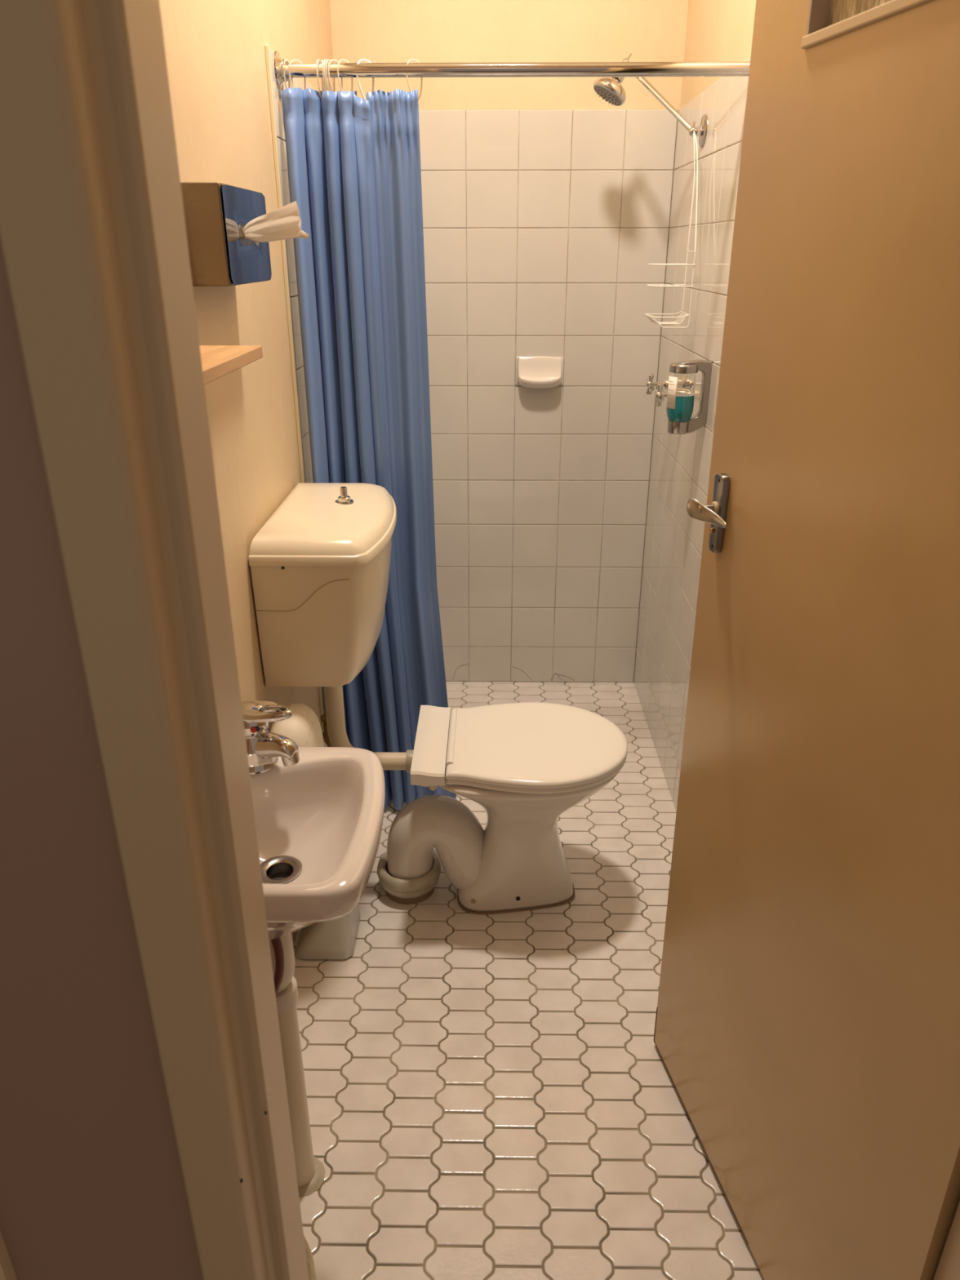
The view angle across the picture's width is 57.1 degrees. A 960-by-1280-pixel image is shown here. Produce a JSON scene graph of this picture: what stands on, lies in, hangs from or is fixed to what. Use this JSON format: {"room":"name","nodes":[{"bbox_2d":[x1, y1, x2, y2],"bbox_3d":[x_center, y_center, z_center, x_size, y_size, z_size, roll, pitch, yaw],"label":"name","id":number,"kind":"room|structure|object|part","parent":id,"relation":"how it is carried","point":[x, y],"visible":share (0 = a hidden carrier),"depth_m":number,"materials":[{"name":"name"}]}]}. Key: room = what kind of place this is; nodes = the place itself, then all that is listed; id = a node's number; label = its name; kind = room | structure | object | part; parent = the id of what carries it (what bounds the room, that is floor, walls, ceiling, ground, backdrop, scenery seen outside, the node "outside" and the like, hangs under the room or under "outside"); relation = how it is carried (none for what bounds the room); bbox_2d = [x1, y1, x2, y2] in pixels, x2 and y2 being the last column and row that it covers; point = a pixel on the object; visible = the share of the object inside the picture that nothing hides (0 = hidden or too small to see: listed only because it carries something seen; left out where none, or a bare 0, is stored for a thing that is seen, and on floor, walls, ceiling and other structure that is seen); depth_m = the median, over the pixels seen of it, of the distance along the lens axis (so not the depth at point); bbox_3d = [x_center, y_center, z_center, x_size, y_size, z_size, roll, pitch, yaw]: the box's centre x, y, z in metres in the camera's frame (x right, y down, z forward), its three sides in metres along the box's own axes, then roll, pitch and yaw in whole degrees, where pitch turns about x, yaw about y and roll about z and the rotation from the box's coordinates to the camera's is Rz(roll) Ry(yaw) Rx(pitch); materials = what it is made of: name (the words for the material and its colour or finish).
{"room":"bathroom","nodes":[
{"label":"bathroom","id":0,"kind":"room"},
{"bbox_2d":[0,240,203,1279],"bbox_3d":[-0.393,-0.161,0.542,3.600,2.920,0.088,0,24,1],"label":"wall","id":1,"kind":"structure","parent":0,"point":[92,1187],"depth_m":0.68,"materials":[{"name":"brown paint"}]},
{"bbox_2d":[0,0,308,1279],"bbox_3d":[-0.220,0.162,0.678,0.083,2.060,0.103,0,24,1],"label":"trim","id":2,"kind":"structure","parent":1,"relation":"attached to","point":[93,236],"depth_m":0.55,"materials":[{"name":"beige wood"}]},
{"bbox_2d":[0,0,333,1279],"bbox_3d":[-0.469,-0.645,1.632,0.110,2.920,2.495,0,24,1],"label":"wall","id":3,"kind":"structure","parent":0,"point":[215,51],"depth_m":1.60,"materials":[{"name":"beige paint"}]},
{"bbox_2d":[180,182,271,286],"bbox_3d":[-0.394,-0.632,1.382,0.065,0.136,0.260,0,24,1],"label":"dispenser","id":4,"kind":"object","parent":3,"relation":"attached to","point":[216,214],"visible":0.84,"depth_m":1.28,"materials":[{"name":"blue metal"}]},
{"bbox_3d":[-0.364,-0.632,1.382,0.005,0.132,0.256,0,24,1],"label":"plate","id":5,"kind":"part","parent":4,"relation":"part of","materials":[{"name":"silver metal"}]},
{"bbox_2d":[242,200,308,242],"bbox_3d":[-0.316,-0.631,1.331,0.125,0.056,0.024,9,25,19],"label":"tissue","id":6,"kind":"object","parent":4,"relation":"in","point":[283,223],"visible":0.98,"depth_m":1.33,"materials":[{"name":"white paper"}]},
{"bbox_2d":[200,345,262,385],"bbox_3d":[-0.369,-0.288,0.971,0.127,0.016,0.560,0,24,1],"label":"wall shelf","id":7,"kind":"object","parent":3,"relation":"attached to","point":[217,361],"visible":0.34,"depth_m":1.11,"materials":[{"name":"brown wood"}]},
{"bbox_2d":[264,44,324,742],"bbox_3d":[-0.415,-0.331,2.089,0.008,1.816,0.007,0,24,1],"label":"trim","id":8,"kind":"structure","parent":3,"relation":"attached to","point":[266,46],"depth_m":1.89,"materials":[{"name":"beige paint"}]},
{"bbox_2d":[249,746,385,939],"bbox_3d":[-0.279,0.285,1.169,0.305,0.145,0.327,0,24,1],"label":"basin","id":9,"kind":"object","parent":3,"relation":"attached to","point":[318,819],"visible":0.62,"depth_m":1.21,"materials":[{"name":"beige ceramic"}]},
{"bbox_2d":[240,700,300,774],"bbox_3d":[-0.299,0.129,1.224,0.102,0.096,0.068,0,24,1],"label":"tap","id":10,"kind":"object","parent":9,"relation":"on","point":[264,747],"visible":0.83,"depth_m":1.21,"materials":[{"name":"silver metal"}]},
{"bbox_3d":[-0.299,0.097,1.203,0.100,0.019,0.047,8,25,18],"label":"lever","id":11,"kind":"part","parent":10,"relation":"part of","materials":[{"name":"silver metal"}]},
{"bbox_3d":[-0.286,0.149,1.223,0.073,0.041,0.043,7,25,15],"label":"spout","id":12,"kind":"part","parent":10,"relation":"part of","materials":[{"name":"silver metal"}]},
{"bbox_2d":[271,937,284,995],"bbox_3d":[-0.353,0.433,1.242,0.152,0.219,0.013,0,24,1],"label":"supply hose","id":13,"kind":"object","parent":9,"relation":"attached to","point":[277,944],"visible":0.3,"depth_m":1.25,"materials":[{"name":"rubber"}]},
{"bbox_2d":[269,933,325,1197],"bbox_3d":[-0.305,0.627,1.382,0.079,0.642,0.076,0,24,1],"label":"pipe","id":14,"kind":"object","parent":9,"relation":"attached to","point":[310,1171],"visible":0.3,"depth_m":1.39,"materials":[{"name":"beige plastic"}]},
{"bbox_2d":[248,483,396,686],"bbox_3d":[-0.298,-0.129,1.867,0.242,0.396,0.460,0,24,1],"label":"toilet cistern","id":15,"kind":"object","parent":3,"relation":"attached to","point":[320,564],"visible":1,"depth_m":1.68,"materials":[{"name":"white ceramic"}]},
{"bbox_3d":[-0.298,-0.256,1.810,0.242,0.061,0.460,0,24,1],"label":"lid","id":16,"kind":"part","parent":15,"relation":"part of","materials":[{"name":"white ceramic"}]},
{"bbox_2d":[324,685,413,773],"bbox_3d":[-0.254,0.159,1.994,0.204,0.320,0.056,0,24,1],"label":"pipe","id":17,"kind":"object","parent":15,"relation":"attached to","point":[334,699],"visible":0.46,"depth_m":2.00,"materials":[{"name":"beige plastic"}]},
{"bbox_2d":[320,713,332,746],"bbox_3d":[-0.392,0.228,2.218,0.058,0.090,0.036,0,24,1],"label":"valve","id":18,"kind":"object","parent":3,"relation":"attached to","point":[323,717],"visible":0.27,"depth_m":2.21,"materials":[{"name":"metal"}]},
{"bbox_2d":[274,50,750,88],"bbox_3d":[0.071,-1.154,1.785,0.962,0.068,0.068,0,24,1],"label":"curtain rod","id":19,"kind":"object","parent":3,"relation":"attached to","point":[698,68],"visible":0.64,"depth_m":1.77,"materials":[{"name":"silver metal"}]},
{"bbox_2d":[278,85,283,97],"bbox_3d":[-0.408,-1.140,1.797,0.003,0.072,0.038,3,24,6],"label":"curtain hook","id":20,"kind":"object","parent":19,"relation":"hanging from","point":[282,86],"visible":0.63,"depth_m":1.80,"materials":[{"name":"white plastic"}]},
{"bbox_2d":[279,79,290,90],"bbox_3d":[-0.400,-1.140,1.797,0.003,0.072,0.038,13,27,27],"label":"curtain hook","id":21,"kind":"object","parent":19,"relation":"hanging from","point":[289,86],"visible":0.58,"depth_m":1.81,"materials":[{"name":"white plastic"}]},
{"bbox_2d":[283,59,293,88],"bbox_3d":[-0.390,-1.140,1.796,0.003,0.072,0.038,6,25,14],"label":"curtain hook","id":22,"kind":"object","parent":19,"relation":"hanging from","point":[285,60],"visible":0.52,"depth_m":1.78,"materials":[{"name":"white plastic"}]},
{"bbox_2d":[288,59,306,89],"bbox_3d":[-0.372,-1.140,1.796,0.038,0.072,0.003,-17,29,-34],"label":"curtain hook","id":23,"kind":"object","parent":19,"relation":"hanging from","point":[292,60],"visible":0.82,"depth_m":1.79,"materials":[{"name":"white plastic"}]},
{"bbox_2d":[315,59,323,97],"bbox_3d":[-0.326,-1.140,1.796,0.003,0.072,0.038,3,24,6],"label":"curtain hook","id":24,"kind":"object","parent":19,"relation":"hanging from","point":[317,60],"visible":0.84,"depth_m":1.78,"materials":[{"name":"white plastic"}]},
{"bbox_2d":[321,59,324,90],"bbox_3d":[-0.318,-1.140,1.796,0.003,0.072,0.038,-3,24,-7],"label":"curtain hook","id":25,"kind":"object","parent":19,"relation":"hanging from","point":[323,82],"visible":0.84,"depth_m":1.78,"materials":[{"name":"white plastic"}]},
{"bbox_2d":[323,58,330,91],"bbox_3d":[-0.311,-1.139,1.796,0.003,0.072,0.038,3,24,6],"label":"curtain hook","id":26,"kind":"object","parent":19,"relation":"hanging from","point":[325,60],"visible":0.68,"depth_m":1.78,"materials":[{"name":"white plastic"}]},
{"bbox_2d":[324,59,335,91],"bbox_3d":[-0.304,-1.139,1.796,0.003,0.072,0.038,7,25,16],"label":"curtain hook","id":27,"kind":"object","parent":19,"relation":"hanging from","point":[327,60],"visible":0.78,"depth_m":1.78,"materials":[{"name":"white plastic"}]},
{"bbox_2d":[327,59,342,91],"bbox_3d":[-0.294,-1.139,1.796,0.003,0.072,0.038,19,30,37],"label":"curtain hook","id":28,"kind":"object","parent":19,"relation":"hanging from","point":[331,60],"visible":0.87,"depth_m":1.78,"materials":[{"name":"white plastic"}]},
{"bbox_2d":[280,87,456,809],"bbox_3d":[-0.243,-0.339,2.168,0.333,1.731,0.119,-6,25,-13],"label":"shower curtain","id":29,"kind":"object","parent":28,"relation":"hanging from","point":[354,168],"visible":0.7,"depth_m":1.99,"materials":[{"name":"blue fabric"}]},
{"bbox_2d":[337,59,352,91],"bbox_3d":[-0.274,-1.139,1.795,0.038,0.072,0.003,-21,31,-39],"label":"curtain hook","id":30,"kind":"object","parent":19,"relation":"hanging from","point":[340,60],"visible":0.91,"depth_m":1.78,"materials":[{"name":"white plastic"}]},
{"bbox_2d":[355,58,374,99],"bbox_3d":[-0.233,-1.139,1.795,0.039,0.073,0.005,-11,26,-24],"label":"curtain hook","id":31,"kind":"object","parent":19,"relation":"hanging from","point":[361,60],"visible":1,"depth_m":1.79,"materials":[{"name":"white plastic"}]},
{"bbox_2d":[405,58,422,100],"bbox_3d":[-0.133,-1.139,1.794,0.038,0.072,0.003,-14,28,-29],"label":"curtain hook","id":32,"kind":"object","parent":19,"relation":"hanging from","point":[411,60],"visible":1,"depth_m":1.79,"materials":[{"name":"white plastic"}]},
{"bbox_3d":[0.071,-1.154,1.785,0.957,0.026,0.026,0,24,1],"label":"rail","id":33,"kind":"part","parent":19,"relation":"part of","materials":[{"name":"silver metal"}]},
{"bbox_2d":[329,0,688,682],"bbox_3d":[0.077,-1.128,2.720,1.171,2.920,0.101,0,24,1],"label":"wall","id":34,"kind":"structure","parent":0,"point":[546,202],"depth_m":2.71,"materials":[{"name":"beige tile"}]},
{"bbox_2d":[515,355,564,388],"bbox_3d":[0.188,-0.836,2.762,0.151,0.096,0.058,0,24,1],"label":"soap dish","id":35,"kind":"object","parent":34,"relation":"attached to","point":[537,371],"visible":1,"depth_m":2.77,"materials":[{"name":"white ceramic"}]},
{"bbox_2d":[293,681,764,1279],"bbox_3d":[0.063,0.655,2.202,1.171,0.080,2.495,0,24,1],"label":"floor","id":36,"kind":"structure","parent":0,"point":[490,1096],"depth_m":1.69,"materials":[{"name":"tile"}]},
{"bbox_2d":[303,1235,316,1279],"bbox_3d":[-0.336,0.944,1.293,0.187,0.130,0.187,0,24,1],"label":"plastic tub","id":37,"kind":"object","parent":36,"relation":"on","point":[310,1264],"visible":0.07,"depth_m":1.30,"materials":[{"name":"beige plastic"}]},
{"bbox_2d":[270,702,359,959],"bbox_3d":[-0.351,0.410,1.869,0.133,0.635,0.245,0,24,1],"label":"bin","id":38,"kind":"object","parent":36,"relation":"on","point":[335,939],"visible":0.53,"depth_m":1.96,"materials":[{"name":"grey plastic"}]},
{"bbox_3d":[-0.363,0.194,1.732,0.101,0.127,0.170,0,24,1],"label":"domed lid","id":39,"kind":"part","parent":38,"relation":"part of","materials":[{"name":"beige plastic"}]},
{"bbox_2d":[377,702,627,915],"bbox_3d":[0.041,0.419,2.095,0.588,0.441,0.366,0,24,1],"label":"toilet","id":40,"kind":"object","parent":36,"relation":"on","point":[526,764],"visible":1,"depth_m":2.05,"materials":[{"name":"beige ceramic"}]},
{"bbox_3d":[-0.110,0.235,2.015,0.072,0.036,0.306,0,24,1],"label":"hinge plate","id":41,"kind":"part","parent":40,"relation":"part of","materials":[{"name":"white plastic"}]},
{"bbox_3d":[0.101,0.436,2.102,0.458,0.402,0.348,0,24,1],"label":"bowl","id":42,"kind":"part","parent":40,"relation":"part of","materials":[{"name":"beige ceramic"}]},
{"bbox_3d":[0.132,0.246,2.017,0.405,0.014,0.364,0,24,1],"label":"seat","id":43,"kind":"part","parent":40,"relation":"part of","materials":[{"name":"white plastic"}]},
{"bbox_3d":[0.132,0.230,2.010,0.407,0.020,0.366,0,24,1],"label":"lid","id":44,"kind":"part","parent":40,"relation":"part of","materials":[{"name":"white plastic"}]},
{"bbox_2d":[633,0,755,812],"bbox_3d":[0.597,-0.640,1.620,0.100,2.920,2.495,0,24,1],"label":"wall","id":45,"kind":"structure","parent":0,"point":[717,30],"depth_m":2.35,"materials":[{"name":"beige tile"}]},
{"bbox_2d":[593,53,707,148],"bbox_3d":[0.436,-1.367,2.236,0.321,0.225,0.090,13,27,26],"label":"shower","id":46,"kind":"object","parent":45,"relation":"attached to","point":[611,89],"visible":0.93,"depth_m":2.23,"materials":[{"name":"grey metal"}]},
{"bbox_3d":[0.331,-1.408,2.278,0.076,0.047,0.087,0,24,1],"label":"plate","id":47,"kind":"part","parent":46,"relation":"part of","materials":[{"name":"grey"}]},
{"bbox_3d":[0.451,-1.372,2.226,0.218,0.178,0.014,20,31,37],"label":"arm","id":48,"kind":"part","parent":46,"relation":"part of","materials":[{"name":"silver metal"}]},
{"bbox_2d":[644,130,697,328],"bbox_3d":[0.484,-1.027,2.216,0.107,0.452,0.133,0,24,1],"label":"shower caddy","id":49,"kind":"object","parent":46,"relation":"hanging from","point":[648,315],"visible":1,"depth_m":2.24,"materials":[{"name":"white metal"}]},
{"bbox_2d":[644,311,688,324],"bbox_3d":[0.481,-0.833,2.283,0.101,0.029,0.093,0,24,1],"label":"basket","id":50,"kind":"object","parent":49,"relation":"on","point":[648,315],"depth_m":2.27,"materials":[{"name":"white metal"}]},
{"bbox_2d":[646,284,693,287],"bbox_3d":[0.482,-0.903,2.250,0.104,0.004,0.095,0,24,1],"label":"wire shelf","id":51,"kind":"object","parent":49,"relation":"attached to","point":[655,286],"depth_m":2.21,"materials":[{"name":"white metal"}]},
{"bbox_2d":[648,263,695,265],"bbox_3d":[0.482,-0.949,2.230,0.104,0.004,0.095,0,24,1],"label":"wire shelf","id":52,"kind":"object","parent":49,"relation":"attached to","point":[648,264],"depth_m":2.21,"materials":[{"name":"white metal"}]},
{"bbox_2d":[645,373,668,395],"bbox_3d":[0.511,-0.717,2.471,0.092,0.060,0.060,0,24,1],"label":"tap","id":53,"kind":"object","parent":45,"relation":"attached to","point":[650,384],"visible":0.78,"depth_m":2.46,"materials":[{"name":"silver metal"}]},
{"bbox_3d":[0.477,-0.717,2.471,0.017,0.060,0.060,0,24,1],"label":"cross handle","id":54,"kind":"part","parent":53,"relation":"part of","materials":[{"name":"silver metal"}]},
{"bbox_2d":[654,383,667,406],"bbox_3d":[0.513,-0.658,2.371,0.086,0.060,0.060,0,24,1],"label":"tap","id":55,"kind":"object","parent":45,"relation":"attached to","point":[660,395],"visible":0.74,"depth_m":2.36,"materials":[{"name":"silver metal"}]},
{"bbox_2d":[666,359,712,434],"bbox_3d":[0.504,-0.591,2.144,0.098,0.172,0.068,0,24,1],"label":"soap dispenser","id":56,"kind":"object","parent":45,"relation":"attached to","point":[682,375],"visible":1,"depth_m":2.12,"materials":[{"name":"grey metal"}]},
{"bbox_2d":[666,372,696,422],"bbox_3d":[0.488,-0.590,2.144,0.066,0.119,0.065,0,24,1],"label":"bottle","id":57,"kind":"object","parent":56,"relation":"on","point":[682,385],"depth_m":2.12,"materials":[{"name":"teal plastic"}]},
{"bbox_2d":[933,1201,959,1279],"bbox_3d":[0.528,0.164,0.671,0.068,2.060,0.100,0,24,1],"label":"trim","id":58,"kind":"structure","parent":45,"relation":"attached to","point":[948,1267],"depth_m":0.92,"materials":[{"name":"beige wood"}]},
{"bbox_2d":[653,0,959,1279],"bbox_3d":[0.411,0.009,1.043,0.083,2.018,0.740,-5,24,-11],"label":"door","id":59,"kind":"structure","parent":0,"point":[806,1033],"depth_m":1.03,"materials":[{"name":"beige wood"}]},
{"bbox_3d":[0.325,-0.181,1.258,0.011,0.029,0.087,-12,27,-25],"label":"lever","id":60,"kind":"part","parent":59,"relation":"part of","materials":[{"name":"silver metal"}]},
{"bbox_3d":[0.420,-0.705,0.732,0.023,0.261,0.464,-5,24,-10],"label":"pane frame","id":61,"kind":"part","parent":59,"relation":"part of","materials":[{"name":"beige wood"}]},
{"bbox_3d":[0.433,-0.704,0.736,0.004,0.265,0.462,-5,24,-10],"label":"glass pane","id":62,"kind":"part","parent":59,"relation":"part of","materials":[{"name":"beige"}]}
]}

